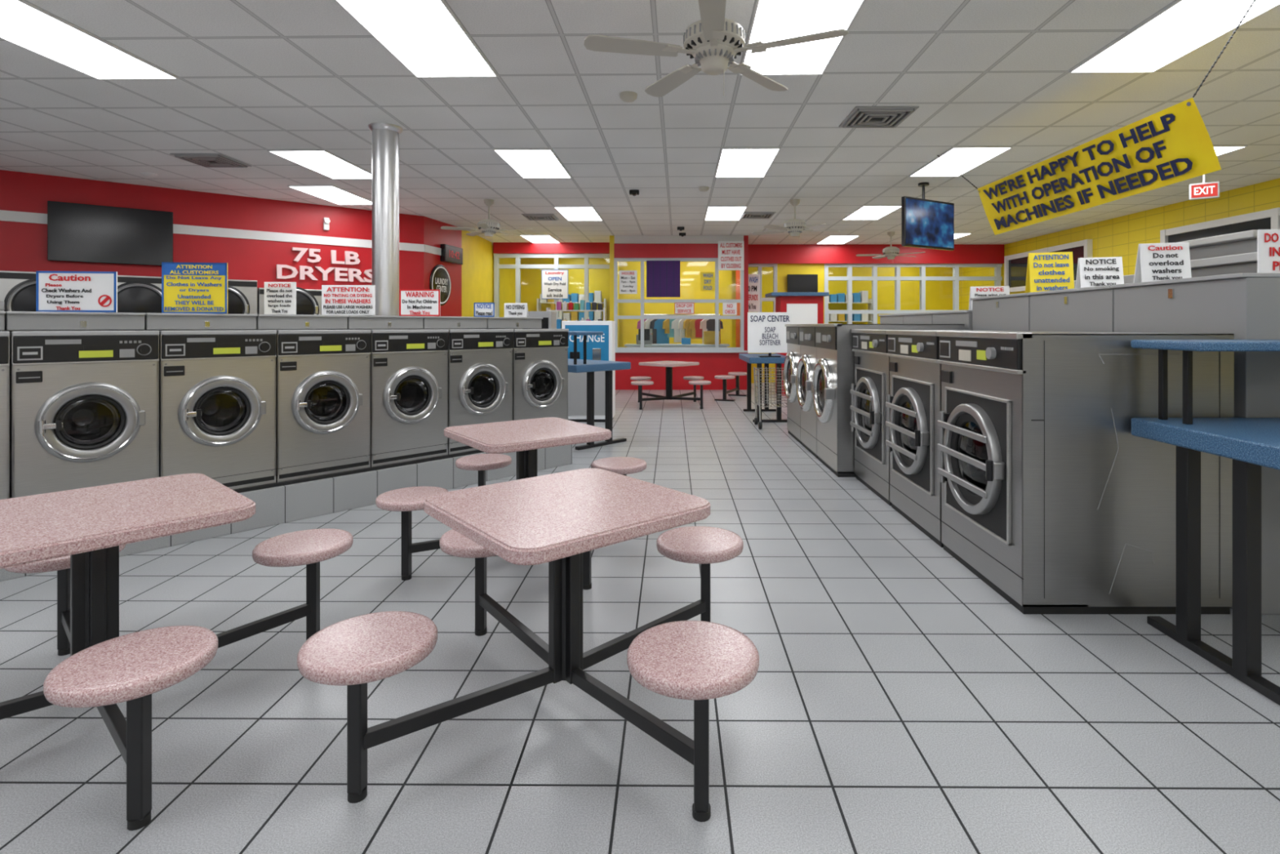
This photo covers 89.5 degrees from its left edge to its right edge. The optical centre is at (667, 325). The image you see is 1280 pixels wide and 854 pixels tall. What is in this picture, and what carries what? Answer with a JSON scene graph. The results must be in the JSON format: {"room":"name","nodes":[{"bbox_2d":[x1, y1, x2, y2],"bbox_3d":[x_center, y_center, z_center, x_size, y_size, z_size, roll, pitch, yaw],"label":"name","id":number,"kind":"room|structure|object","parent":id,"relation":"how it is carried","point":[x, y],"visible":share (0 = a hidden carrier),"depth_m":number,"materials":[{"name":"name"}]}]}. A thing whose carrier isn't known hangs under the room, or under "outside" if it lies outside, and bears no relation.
{"room":"laundry","nodes":[
{"label":"laundry","id":0,"kind":"room"},
{"bbox_2d":[0,169,423,289],"bbox_3d":[-8.039,-0.280,8.256,9.718,3.300,0.120,0,0,-40],"label":"wall","id":1,"kind":"structure","parent":0,"point":[23,246],"depth_m":9.43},
{"bbox_2d":[47,200,173,266],"bbox_3d":[-7.429,-1.210,8.635,1.270,0.760,0.093,0,0,-40],"label":"television","id":2,"kind":"object","parent":1,"relation":"attached to","point":[77,232],"visible":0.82,"depth_m":8.57,"materials":[{"name":"black"}]},
{"bbox_2d":[0,209,424,252],"bbox_3d":[-7.992,-1.365,8.204,9.714,0.130,0.020,0,0,-40],"label":"trim","id":3,"kind":"structure","parent":1,"relation":"attached to","point":[5,215],"depth_m":9.67,"materials":[{"name":"white paint"}]},
{"bbox_2d":[275,264,372,282],"bbox_3d":[-5.444,-0.830,10.340,1.440,0.220,0.061,0,0,-40],"label":"lettering","id":4,"kind":"object","parent":1,"relation":"attached to","point":[278,267],"depth_m":10.29,"materials":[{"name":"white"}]},
{"bbox_2d":[292,247,359,264],"bbox_3d":[-5.460,-1.105,10.327,0.980,0.220,0.060,0,0,-40],"label":"lettering","id":5,"kind":"object","parent":1,"relation":"attached to","point":[302,251],"depth_m":10.35,"materials":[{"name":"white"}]},
{"bbox_2d":[423,216,462,316],"bbox_3d":[-4.249,-0.280,12.064,0.120,3.300,1.407,0,0,9],"label":"wall","id":6,"kind":"structure","parent":0,"point":[433,235],"depth_m":12.14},
{"bbox_2d":[429,264,451,306],"bbox_3d":[-4.194,-0.750,11.913,0.036,0.760,0.760,0,0,9],"label":"wall sign","id":7,"kind":"object","parent":6,"relation":"attached to","point":[439,279],"visible":0.87,"depth_m":11.91,"materials":[{"name":"black"}]},
{"bbox_2d":[462,230,515,316],"bbox_3d":[-4.140,-0.280,15.325,0.120,3.300,5.150,0,0,0],"label":"wall","id":8,"kind":"structure","parent":0,"point":[477,266],"depth_m":14.15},
{"bbox_2d":[493,242,609,253],"bbox_3d":[-2.650,-1.805,15.025,2.800,0.250,0.150,0,0,0],"label":"wall partition header","id":9,"kind":"structure","parent":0,"point":[498,247],"depth_m":14.95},
{"bbox_2d":[609,235,618,346],"bbox_3d":[-1.200,-0.280,14.400,0.100,3.300,1.200,0,0,0],"label":"wall","id":10,"kind":"structure","parent":0,"point":[611,237],"depth_m":13.80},
{"bbox_2d":[0,382,1279,853],"bbox_3d":[-1.861,1.420,7.514,20.600,0.100,21.600,0,0,0],"label":"floor","id":11,"kind":"structure","parent":0,"point":[896,702],"depth_m":2.26,"materials":[{"name":"tile"}]},
{"bbox_2d":[0,331,9,499],"bbox_3d":[-4.057,0.560,3.503,0.816,1.060,0.640,0,0,42],"label":"washing machine","id":12,"kind":"object","parent":11,"relation":"on","point":[4,335],"visible":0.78,"depth_m":3.50,"materials":[{"name":"metal"}]},
{"bbox_2d":[0,270,35,311],"bbox_3d":[-7.606,0.370,7.895,0.840,2.000,0.910,0,0,-40],"label":"dryer","id":13,"kind":"object","parent":11,"relation":"on","point":[17,288],"visible":0.12,"depth_m":7.44,"materials":[{"name":"metal"}]},
{"bbox_2d":[1,311,146,331],"bbox_3d":[-3.870,0.500,4.206,0.540,1.170,0.644,0,0,42],"label":"bulkhead","id":14,"kind":"object","parent":11,"relation":"on","point":[15,321],"visible":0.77,"depth_m":4.02,"materials":[{"name":"grey paint"}]},
{"bbox_2d":[35,271,117,312],"bbox_3d":[-3.760,-0.216,4.103,0.460,0.260,0.018,0,0,-7],"label":"caution sign","id":15,"kind":"object","parent":14,"relation":"on","point":[91,291],"visible":1,"depth_m":4.10,"materials":[{"name":"white"}]},
{"bbox_2d":[8,330,159,497],"bbox_3d":[-3.625,0.560,3.987,0.816,1.060,0.640,0,0,42],"label":"washing machine","id":16,"kind":"object","parent":11,"relation":"on","point":[84,405],"visible":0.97,"depth_m":3.73,"materials":[{"name":"metal"}]},
{"bbox_2d":[117,275,161,313],"bbox_3d":[-6.952,0.370,8.452,0.840,2.000,0.910,0,0,-40],"label":"dryer","id":17,"kind":"object","parent":11,"relation":"on","point":[135,294],"visible":0.15,"depth_m":8.13,"materials":[{"name":"metal"}]},
{"bbox_2d":[0,473,353,830],"bbox_3d":[-1.990,1.000,2.240,1.324,0.740,1.324,0,0,-4],"label":"table","id":18,"kind":"object","parent":11,"relation":"on","point":[80,534],"visible":0.97,"depth_m":2.12,"materials":[{"name":"pink laminate"}]},
{"bbox_2d":[134,312,257,330],"bbox_3d":[-3.438,0.500,4.690,0.540,1.170,0.644,0,0,42],"label":"bulkhead","id":19,"kind":"object","parent":11,"relation":"on","point":[153,321],"visible":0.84,"depth_m":4.51,"materials":[{"name":"grey paint"}]},
{"bbox_2d":[161,262,227,313],"bbox_3d":[-3.340,-0.266,4.553,0.430,0.360,0.018,0,0,-6],"label":"sign","id":20,"kind":"object","parent":19,"relation":"on","point":[187,287],"visible":1,"depth_m":4.55,"materials":[{"name":"yellow"}]},
{"bbox_2d":[159,329,276,489],"bbox_3d":[-3.193,0.560,4.472,0.816,1.060,0.640,0,0,42],"label":"washing machine","id":21,"kind":"object","parent":11,"relation":"on","point":[217,388],"visible":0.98,"depth_m":4.22,"materials":[{"name":"metal"}]},
{"bbox_2d":[227,279,257,314],"bbox_3d":[-6.297,0.370,9.010,0.840,2.000,0.910,0,0,-40],"label":"dryer","id":22,"kind":"object","parent":11,"relation":"on","point":[242,294],"visible":0.15,"depth_m":8.85,"materials":[{"name":"metal"}]},
{"bbox_2d":[0,444,572,581],"bbox_3d":[-3.057,1.230,4.788,1.000,0.280,5.218,0,0,42],"label":"plinth","id":23,"kind":"object","parent":11,"relation":"on","point":[285,501],"visible":0.3,"depth_m":4.75,"materials":[{"name":"tile"}]},
{"bbox_2d":[257,287,321,315],"bbox_3d":[-5.642,0.405,9.567,0.840,1.930,0.910,0,0,-40],"label":"dryer","id":24,"kind":"object","parent":11,"relation":"on","point":[308,302],"visible":0.2,"depth_m":9.34,"materials":[{"name":"metal"}]},
{"bbox_2d":[255,314,348,329],"bbox_3d":[-3.006,0.500,5.175,0.540,1.170,0.644,0,0,42],"label":"bulkhead","id":25,"kind":"object","parent":11,"relation":"on","point":[264,322],"visible":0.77,"depth_m":4.99,"materials":[{"name":"grey paint"}]},
{"bbox_2d":[264,281,296,314],"bbox_3d":[-2.980,-0.211,4.953,0.235,0.250,0.018,0,0,-3],"label":"notice sign","id":26,"kind":"object","parent":25,"relation":"on","point":[280,297],"visible":1,"depth_m":4.95,"materials":[{"name":"white"}]},
{"bbox_2d":[275,329,371,482],"bbox_3d":[-2.761,0.560,4.957,0.816,1.060,0.640,0,0,42],"label":"washing machine","id":27,"kind":"object","parent":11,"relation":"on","point":[323,376],"visible":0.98,"depth_m":4.69,"materials":[{"name":"metal"}]},
{"bbox_2d":[330,315,424,329],"bbox_3d":[-2.574,0.500,5.659,0.540,1.170,0.644,0,0,42],"label":"bulkhead","id":28,"kind":"object","parent":11,"relation":"on","point":[354,322],"visible":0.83,"depth_m":5.49,"materials":[{"name":"grey paint"}]},
{"bbox_2d":[321,284,375,315],"bbox_3d":[-2.643,-0.211,5.333,0.430,0.250,0.018,0,0,-3],"label":"sign","id":29,"kind":"object","parent":28,"relation":"on","point":[336,300],"visible":1,"depth_m":5.33,"materials":[{"name":"white"}]},
{"bbox_2d":[368,122,402,315],"bbox_3d":[-2.750,-0.280,6.280,0.310,3.300,0.310,0,0,0],"label":"support column","id":30,"kind":"structure","parent":11,"relation":"on","point":[385,136],"depth_m":6.17,"materials":[{"name":"metal"}]},
{"bbox_2d":[370,328,448,466],"bbox_3d":[-2.329,0.560,5.441,0.816,1.060,0.640,0,0,42],"label":"washing machine","id":31,"kind":"object","parent":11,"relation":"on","point":[409,368],"visible":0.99,"depth_m":5.18,"materials":[{"name":"metal"}]},
{"bbox_2d":[404,315,488,329],"bbox_3d":[-2.142,0.500,6.144,0.540,1.170,0.644,0,0,42],"label":"bulkhead","id":32,"kind":"object","parent":11,"relation":"on","point":[428,322],"visible":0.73,"depth_m":5.96,"materials":[{"name":"grey paint"}]},
{"bbox_2d":[399,289,439,315],"bbox_3d":[-2.233,-0.206,5.803,0.360,0.240,0.019,0,0,-2],"label":"warning sign","id":33,"kind":"object","parent":32,"relation":"on","point":[411,302],"visible":0.98,"depth_m":5.80,"materials":[{"name":"white"}]},
{"bbox_2d":[413,328,513,454],"bbox_3d":[-1.897,0.560,5.926,0.816,1.060,0.640,0,0,42],"label":"washing machine","id":34,"kind":"object","parent":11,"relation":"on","point":[480,361],"visible":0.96,"depth_m":5.65,"materials":[{"name":"metal"}]},
{"bbox_2d":[375,417,646,589],"bbox_3d":[-0.860,1.000,3.930,1.324,0.740,1.324,0,0,7],"label":"table","id":35,"kind":"object","parent":11,"relation":"on","point":[523,437],"visible":0.62,"depth_m":3.76,"materials":[{"name":"pink laminate"}]},
{"bbox_2d":[486,316,542,328],"bbox_3d":[-1.710,0.500,6.628,0.540,1.170,0.644,0,0,42],"label":"bulkhead","id":36,"kind":"object","parent":11,"relation":"on","point":[493,322],"visible":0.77,"depth_m":6.44,"materials":[{"name":"grey paint"}]},
{"bbox_2d":[297,467,759,822],"bbox_3d":[-0.370,1.000,2.340,1.324,0.740,1.324,0,0,4],"label":"table","id":37,"kind":"object","parent":11,"relation":"on","point":[553,519],"visible":1,"depth_m":2.04,"materials":[{"name":"pink laminate"}]},
{"bbox_2d":[512,328,568,420],"bbox_3d":[-1.465,0.560,6.410,0.816,1.060,0.640,0,0,42],"label":"washing machine","id":38,"kind":"object","parent":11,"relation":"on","point":[540,356],"visible":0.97,"depth_m":6.14,"materials":[{"name":"metal"}]},
{"bbox_2d":[537,290,606,320],"bbox_3d":[-2.600,0.205,17.500,1.840,2.330,0.400,0,0,0],"label":"storage shelf","id":39,"kind":"object","parent":11,"relation":"on","point":[597,295],"visible":0.28,"depth_m":17.35,"materials":[{"name":"white paint"}]},
{"bbox_2d":[546,297,606,328],"bbox_3d":[-1.950,0.388,13.775,1.230,1.964,0.350,0,0,0],"label":"shelf","id":40,"kind":"object","parent":11,"relation":"on","point":[553,306],"visible":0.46,"depth_m":13.66,"materials":[{"name":"white paint"}]},
{"bbox_2d":[561,320,615,422],"bbox_3d":[-1.150,0.650,9.390,0.720,1.440,0.520,0,0,0],"label":"machine","id":41,"kind":"object","parent":11,"relation":"on","point":[598,347],"visible":0.6,"depth_m":9.14,"materials":[{"name":"white"}]},
{"bbox_2d":[568,331,631,449],"bbox_3d":[-1.286,0.718,7.852,1.530,1.305,0.840,0,0,42],"label":"folding table","id":42,"kind":"object","parent":11,"relation":"on","point":[575,366],"visible":0.52,"depth_m":7.26,"materials":[{"name":"laminate"}]},
{"bbox_2d":[630,360,711,409],"bbox_3d":[0.020,1.000,11.100,1.324,0.740,1.324,0,0,-4],"label":"table","id":43,"kind":"object","parent":11,"relation":"on","point":[641,380],"visible":1,"depth_m":10.99,"materials":[{"name":"pink laminate"}]},
{"bbox_2d":[624,328,729,346],"bbox_3d":[0.200,0.720,14.350,2.300,1.300,0.560,0,0,0],"label":"countertop","id":44,"kind":"structure","parent":11,"relation":"on","point":[708,336],"depth_m":14.20,"materials":[{"name":"white paint"}]},
{"bbox_2d":[636,314,723,343],"bbox_3d":[0.280,0.552,14.900,1.998,1.635,0.500,0,0,0],"label":"clothes rack","id":45,"kind":"object","parent":11,"relation":"on","point":[661,330],"visible":0.69,"depth_m":14.85,"materials":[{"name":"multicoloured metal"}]},
{"bbox_2d":[738,353,786,422],"bbox_3d":[1.460,0.910,9.785,0.620,0.920,1.330,0,0,0],"label":"folding table","id":46,"kind":"object","parent":11,"relation":"on","point":[750,358],"visible":0.87,"depth_m":9.18,"materials":[{"name":"laminate"}]},
{"bbox_2d":[747,312,792,356],"bbox_3d":[1.460,0.128,9.270,0.640,0.640,0.140,0,0,0],"label":"sign","id":47,"kind":"object","parent":46,"relation":"on","point":[766,331],"visible":0.99,"depth_m":9.22,"materials":[{"name":"white"}]},
{"bbox_2d":[753,366,786,429],"bbox_3d":[1.470,0.969,8.720,0.572,0.798,0.500,0,0,0],"label":"cart","id":48,"kind":"object","parent":11,"relation":"on","point":[757,380],"visible":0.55,"depth_m":8.72,"materials":[{"name":"silver metal"}]},
{"bbox_2d":[782,324,801,444],"bbox_3d":[2.060,0.675,7.865,1.240,1.390,0.810,0,0,0],"label":"washing machine","id":49,"kind":"object","parent":11,"relation":"on","point":[788,373],"visible":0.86,"depth_m":7.79,"materials":[{"name":"metal"}]},
{"bbox_2d":[764,292,829,395],"bbox_3d":[2.560,0.360,12.880,1.120,2.020,0.800,0,0,0],"label":"kiosk","id":50,"kind":"object","parent":11,"relation":"on","point":[806,308],"depth_m":12.59,"materials":[{"name":"red laminate"}]},
{"bbox_2d":[786,274,817,292],"bbox_3d":[3.200,-0.980,15.358,0.720,0.480,0.084,0,0,0],"label":"television","id":51,"kind":"object","parent":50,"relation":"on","point":[795,282],"depth_m":15.32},
{"bbox_2d":[795,324,817,458],"bbox_3d":[2.060,0.675,7.050,1.240,1.390,0.810,0,0,0],"label":"washing machine","id":52,"kind":"object","parent":11,"relation":"on","point":[807,360],"visible":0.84,"depth_m":6.98,"materials":[{"name":"metal"}]},
{"bbox_2d":[828,289,871,324],"bbox_3d":[4.600,0.205,17.500,1.840,2.330,0.400,0,0,0],"label":"storage shelf","id":53,"kind":"object","parent":11,"relation":"on","point":[862,297],"visible":0.27,"depth_m":17.35,"materials":[{"name":"white paint"}]},
{"bbox_2d":[810,323,964,476],"bbox_3d":[2.060,0.675,6.235,1.240,1.390,0.810,0,0,0],"label":"washing machine","id":54,"kind":"object","parent":11,"relation":"on","point":[833,375],"visible":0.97,"depth_m":5.84,"materials":[{"name":"metal"}]},
{"bbox_2d":[849,328,982,506],"bbox_3d":[2.132,0.701,5.354,1.096,1.338,0.920,0,0,0],"label":"washing machine","id":55,"kind":"object","parent":11,"relation":"on","point":[869,391],"visible":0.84,"depth_m":5.25,"materials":[{"name":"metal"}]},
{"bbox_2d":[930,310,972,329],"bbox_3d":[3.110,0.615,6.237,0.820,1.510,0.810,0,0,0],"label":"bulkhead","id":56,"kind":"object","parent":11,"relation":"on","point":[962,317],"visible":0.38,"depth_m":6.12,"materials":[{"name":"grey paint"}]},
{"bbox_2d":[968,285,1009,310],"bbox_3d":[2.996,-0.254,6.013,0.330,0.228,0.135,0,0,14],"label":"sign","id":57,"kind":"object","parent":56,"relation":"on","point":[975,291],"visible":0.34,"depth_m":5.99,"materials":[{"name":"white"}]},
{"bbox_2d":[885,329,1097,547],"bbox_3d":[2.132,0.701,4.432,1.096,1.338,0.920,0,0,0],"label":"washing machine","id":58,"kind":"object","parent":11,"relation":"on","point":[913,402],"visible":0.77,"depth_m":4.31,"materials":[{"name":"metal"}]},
{"bbox_2d":[969,293,1030,330],"bbox_3d":[3.120,0.560,5.354,0.800,1.620,0.916,0,0,0],"label":"bulkhead","id":59,"kind":"object","parent":11,"relation":"on","point":[1011,312],"visible":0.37,"depth_m":5.29,"materials":[{"name":"grey paint"}]},
{"bbox_2d":[1025,251,1074,292],"bbox_3d":[2.975,-0.410,5.032,0.300,0.319,0.178,0,0,17],"label":"sign","id":60,"kind":"object","parent":59,"relation":"on","point":[1046,271],"visible":0.95,"depth_m":4.98,"materials":[{"name":"yellow"}]},
{"bbox_2d":[1026,284,1114,332],"bbox_3d":[3.120,0.560,4.432,0.800,1.620,0.916,0,0,0],"label":"bulkhead","id":61,"kind":"object","parent":11,"relation":"on","point":[1091,308],"visible":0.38,"depth_m":4.34,"materials":[{"name":"grey paint"}]},
{"bbox_2d":[1075,257,1124,288],"bbox_3d":[3.019,-0.364,4.512,0.260,0.228,0.135,0,0,17],"label":"sign","id":62,"kind":"object","parent":61,"relation":"on","point":[1093,271],"visible":0.99,"depth_m":4.48,"materials":[{"name":"white"}]},
{"bbox_2d":[936,330,1234,613],"bbox_3d":[2.132,0.701,3.510,1.096,1.338,0.920,0,0,0],"label":"washing machine","id":63,"kind":"object","parent":11,"relation":"on","point":[1050,498],"visible":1,"depth_m":3.05,"materials":[{"name":"metal"}]},
{"bbox_2d":[1110,272,1279,614],"bbox_3d":[3.120,0.560,3.510,0.800,1.620,0.916,0,0,0],"label":"bulkhead","id":64,"kind":"object","parent":11,"relation":"on","point":[1245,305],"visible":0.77,"depth_m":3.06,"materials":[{"name":"grey paint"}]},
{"bbox_2d":[1133,242,1191,283],"bbox_3d":[3.000,-0.376,3.916,0.250,0.250,0.145,0,0,17],"label":"sign","id":65,"kind":"object","parent":64,"relation":"on","point":[1170,260],"visible":0.98,"depth_m":3.87,"materials":[{"name":"white"}]},
{"bbox_2d":[1257,229,1279,272],"bbox_3d":[3.050,-0.362,3.153,0.300,0.220,0.019,0,0,6],"label":"warning sign","id":66,"kind":"object","parent":64,"relation":"on","point":[1268,240],"visible":0.94,"depth_m":3.16,"materials":[{"name":"white"}]},
{"bbox_2d":[1130,339,1279,705],"bbox_3d":[2.935,0.718,2.610,1.530,1.305,0.840,0,0,0],"label":"folding table","id":67,"kind":"object","parent":11,"relation":"on","point":[1251,443],"visible":1,"depth_m":2.64,"materials":[{"name":"laminate"}]},
{"bbox_2d":[1178,230,1257,277],"bbox_3d":[4.425,0.365,4.700,1.050,2.010,0.900,0,0,0],"label":"window","id":68,"kind":"structure","parent":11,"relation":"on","point":[1236,252],"depth_m":4.56,"materials":[{"name":"grey paint"}]},
{"bbox_2d":[0,0,1279,244],"bbox_3d":[-1.891,-1.980,7.533,20.800,0.100,21.800,0,0,1],"label":"ceiling","id":69,"kind":"structure","parent":0,"point":[256,77],"depth_m":5.79,"materials":[{"name":"white tile"}]},
{"bbox_2d":[0,0,178,79],"bbox_3d":[-4.127,-1.922,4.342,0.634,0.016,1.344,0,0,1],"label":"ceiling light panel","id":70,"kind":"object","parent":69,"relation":"in","point":[24,24],"depth_m":4.41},
{"bbox_2d":[169,153,251,167],"bbox_3d":[-5.300,-1.915,7.500,0.560,0.030,0.560,0,0,0],"label":"ceiling vent","id":71,"kind":"object","parent":69,"relation":"in","point":[206,160],"depth_m":7.42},
{"bbox_2d":[266,149,372,178],"bbox_3d":[-4.068,-1.922,7.741,0.634,0.016,1.344,0,0,1],"label":"ceiling light panel","id":72,"kind":"object","parent":69,"relation":"in","point":[322,162],"depth_m":7.60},
{"bbox_2d":[287,185,372,204],"bbox_3d":[-4.906,-1.922,9.536,0.634,0.016,1.344,0,0,1],"label":"ceiling light panel","id":73,"kind":"object","parent":69,"relation":"in","point":[332,193],"depth_m":9.44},
{"bbox_2d":[334,0,497,77],"bbox_3d":[-1.637,-1.922,4.298,0.634,0.016,1.344,0,0,1],"label":"ceiling light panel","id":74,"kind":"object","parent":69,"relation":"in","point":[425,37],"depth_m":4.27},
{"bbox_2d":[440,199,532,236],"bbox_3d":[-2.758,-1.582,9.853,1.339,0.695,1.310,0,0,-11],"label":"ceiling fan","id":75,"kind":"object","parent":69,"relation":"hanging from","point":[488,227],"depth_m":9.81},
{"bbox_2d":[493,148,571,178],"bbox_3d":[-1.578,-1.922,7.698,0.634,0.016,1.344,0,0,1],"label":"ceiling light panel","id":76,"kind":"object","parent":69,"relation":"in","point":[526,162],"depth_m":7.59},
{"bbox_2d":[553,206,602,221],"bbox_3d":[-1.519,-1.922,11.097,0.634,0.016,1.344,0,0,1],"label":"ceiling light panel","id":77,"kind":"object","parent":69,"relation":"in","point":[571,213],"depth_m":11.02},
{"bbox_2d":[583,0,848,97],"bbox_3d":[0.233,-1.582,3.436,1.339,0.695,1.310,0,0,0],"label":"ceiling fan","id":78,"kind":"object","parent":69,"relation":"hanging from","point":[714,41],"depth_m":3.39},
{"bbox_2d":[704,205,746,220],"bbox_3d":[0.971,-1.922,11.054,0.634,0.016,1.344,0,0,1],"label":"ceiling light panel","id":79,"kind":"object","parent":69,"relation":"in","point":[713,212],"depth_m":10.94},
{"bbox_2d":[715,147,780,177],"bbox_3d":[0.912,-1.922,7.654,0.634,0.016,1.344,0,0,1],"label":"ceiling light panel","id":80,"kind":"object","parent":69,"relation":"in","point":[732,162],"depth_m":7.55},
{"bbox_2d":[751,199,839,237],"bbox_3d":[1.956,-1.582,9.853,1.339,0.695,1.310,0,0,-29],"label":"ceiling fan","id":81,"kind":"object","parent":69,"relation":"hanging from","point":[794,227],"depth_m":9.82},
{"bbox_2d":[739,0,865,75],"bbox_3d":[0.852,-1.922,4.255,0.634,0.016,1.344,0,0,1],"label":"ceiling light panel","id":82,"kind":"object","parent":69,"relation":"in","point":[772,20],"depth_m":4.19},
{"bbox_2d":[842,205,901,220],"bbox_3d":[3.461,-1.922,11.010,0.634,0.016,1.344,0,0,1],"label":"ceiling light panel","id":83,"kind":"object","parent":69,"relation":"in","point":[864,212],"depth_m":10.94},
{"bbox_2d":[839,106,919,128],"bbox_3d":[1.930,-1.915,5.950,0.560,0.030,0.560,0,0,0],"label":"ceiling vent","id":84,"kind":"object","parent":69,"relation":"in","point":[861,117],"depth_m":5.88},
{"bbox_2d":[901,182,954,250],"bbox_3d":[3.476,-1.495,8.724,1.000,0.910,0.184,0,0,-30],"label":"television","id":85,"kind":"object","parent":69,"relation":"hanging from","point":[926,224],"visible":0.95,"depth_m":8.62,"materials":[{"name":"black"}]},
{"bbox_2d":[908,146,1013,177],"bbox_3d":[3.401,-1.922,7.611,0.634,0.016,1.344,0,0,1],"label":"ceiling light panel","id":86,"kind":"object","parent":69,"relation":"in","point":[963,159],"depth_m":7.48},
{"bbox_2d":[937,0,1256,235],"bbox_3d":[3.327,-1.422,5.470,0.256,1.020,3.694,0,0,-5],"label":"hanging banner","id":87,"kind":"object","parent":69,"relation":"hanging from","point":[1173,144],"visible":1,"depth_m":4.92,"materials":[{"name":"plastic"}]},
{"bbox_2d":[1068,0,1279,73],"bbox_3d":[3.342,-1.922,4.211,0.634,0.016,1.344,0,0,1],"label":"ceiling light panel","id":88,"kind":"object","parent":69,"relation":"in","point":[1183,27],"depth_m":4.25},
{"bbox_2d":[1188,173,1219,199],"bbox_3d":[6.383,-1.725,7.676,0.280,0.430,0.059,0,0,35],"label":"exit sign","id":89,"kind":"object","parent":69,"relation":"hanging from","point":[1203,190],"visible":0.97,"depth_m":7.66,"materials":[{"name":"red plastic"}]},
{"bbox_2d":[613,244,718,257],"bbox_3d":[0.235,-1.600,13.835,2.770,0.300,0.170,0,0,0],"label":"wall","id":90,"kind":"structure","parent":0,"point":[620,251],"depth_m":13.75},
{"bbox_2d":[718,240,743,270],"bbox_3d":[1.340,-1.490,13.703,0.550,0.620,0.018,0,0,0],"label":"poster","id":91,"kind":"object","parent":90,"relation":"attached to","point":[731,253],"visible":1,"depth_m":13.70,"materials":[{"name":"white paper"}]},
{"bbox_2d":[622,261,731,346],"bbox_3d":[0.235,-0.280,16.450,2.770,3.300,0.100,0,0,0],"label":"wall","id":92,"kind":"structure","parent":0,"point":[690,271],"depth_m":16.40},
{"bbox_2d":[613,235,743,244],"bbox_3d":[0.235,-1.840,13.860,2.770,0.180,0.120,0,0,0],"label":"wall","id":93,"kind":"structure","parent":0,"point":[617,239],"depth_m":13.80,"materials":[{"name":"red paint"}]},
{"bbox_2d":[615,352,743,389],"bbox_3d":[0.235,0.970,13.860,2.770,0.800,0.120,0,0,0],"label":"wall","id":94,"kind":"structure","parent":0,"point":[711,365],"depth_m":13.80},
{"bbox_2d":[613,257,743,350],"bbox_3d":[0.235,-0.460,13.855,2.780,1.990,0.130,0,0,0],"label":"window","id":95,"kind":"structure","parent":94,"relation":"in","point":[616,300],"depth_m":13.79,"materials":[{"name":"white paint"}]},
{"bbox_2d":[646,260,679,297],"bbox_3d":[-0.100,-1.000,13.763,0.720,0.780,0.014,0,0,0],"label":"banner","id":96,"kind":"object","parent":95,"relation":"attached to","point":[663,277],"visible":1,"depth_m":13.76,"materials":[{"name":"purple fabric"}]},
{"bbox_2d":[520,257,952,346],"bbox_3d":[1.925,-0.280,17.875,12.450,3.300,0.150,0,0,0],"label":"wall","id":97,"kind":"structure","parent":0,"point":[939,294],"depth_m":17.80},
{"bbox_2d":[735,235,748,389],"bbox_3d":[1.670,-0.280,14.600,0.100,3.300,1.600,0,0,0],"label":"wall","id":98,"kind":"structure","parent":0,"point":[745,237],"depth_m":13.80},
{"bbox_2d":[748,274,759,311],"bbox_3d":[1.950,-0.780,15.383,0.480,0.900,0.018,0,0,0],"label":"poster","id":99,"kind":"object","parent":98,"relation":"attached to","point":[753,279],"visible":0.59,"depth_m":15.38,"materials":[{"name":"white paper"}]},
{"bbox_2d":[748,244,1004,263],"bbox_3d":[4.850,-1.705,15.400,6.260,0.450,0.200,0,0,0],"label":"header","id":100,"kind":"object","parent":98,"relation":"attached to","point":[757,253],"depth_m":15.30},
{"bbox_2d":[748,352,775,382],"bbox_3d":[4.850,0.895,15.450,6.260,0.950,0.100,0,0,0],"label":"wall","id":101,"kind":"structure","parent":0,"point":[772,366],"depth_m":15.40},
{"bbox_2d":[824,263,1002,324],"bbox_3d":[5.857,-0.530,15.455,4.245,1.930,0.130,0,0,0],"label":"window","id":102,"kind":"structure","parent":101,"relation":"in","point":[849,278],"depth_m":15.40,"materials":[{"name":"white paint"}]},
{"bbox_2d":[777,263,824,323],"bbox_3d":[3.175,-0.530,15.455,1.150,1.900,0.090,0,0,0],"label":"wall","id":103,"kind":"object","parent":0,"point":[783,269],"depth_m":15.41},
{"bbox_2d":[959,177,1279,310],"bbox_3d":[8.075,-0.280,7.500,0.150,3.300,21.000,0,0,0],"label":"wall","id":104,"kind":"structure","parent":0,"point":[1122,236],"depth_m":11.06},
{"bbox_2d":[1004,239,1092,292],"bbox_3d":[7.950,-1.205,13.650,0.100,0.850,3.000,0,0,0],"label":"window","id":105,"kind":"structure","parent":104,"relation":"in","point":[1015,265],"depth_m":14.33,"materials":[{"name":"grey"}]},
{"bbox_2d":[1160,207,1279,243],"bbox_3d":[7.950,-1.105,8.350,0.100,0.850,4.000,0,0,0],"label":"window","id":106,"kind":"structure","parent":104,"relation":"in","point":[1269,219],"depth_m":9.18,"materials":[{"name":"grey"}]},
{"bbox_3d":[-2.650,0.895,15.050,2.800,0.950,0.100,0,0,0],"label":"wall","id":107,"kind":"structure","parent":0,"visible":0},
{"bbox_2d":[493,253,609,320],"bbox_3d":[-2.650,-0.623,15.055,2.800,2.115,0.130,0,0,0],"label":"window","id":108,"kind":"structure","parent":107,"relation":"in","point":[497,266],"depth_m":14.99,"materials":[{"name":"white paint"}]},
{"bbox_2d":[541,269,568,298],"bbox_3d":[-2.620,-0.960,14.933,0.620,0.680,0.018,0,0,0],"label":"poster","id":109,"kind":"object","parent":108,"relation":"attached to","point":[554,282],"visible":1,"depth_m":14.93,"materials":[{"name":"white paper"}]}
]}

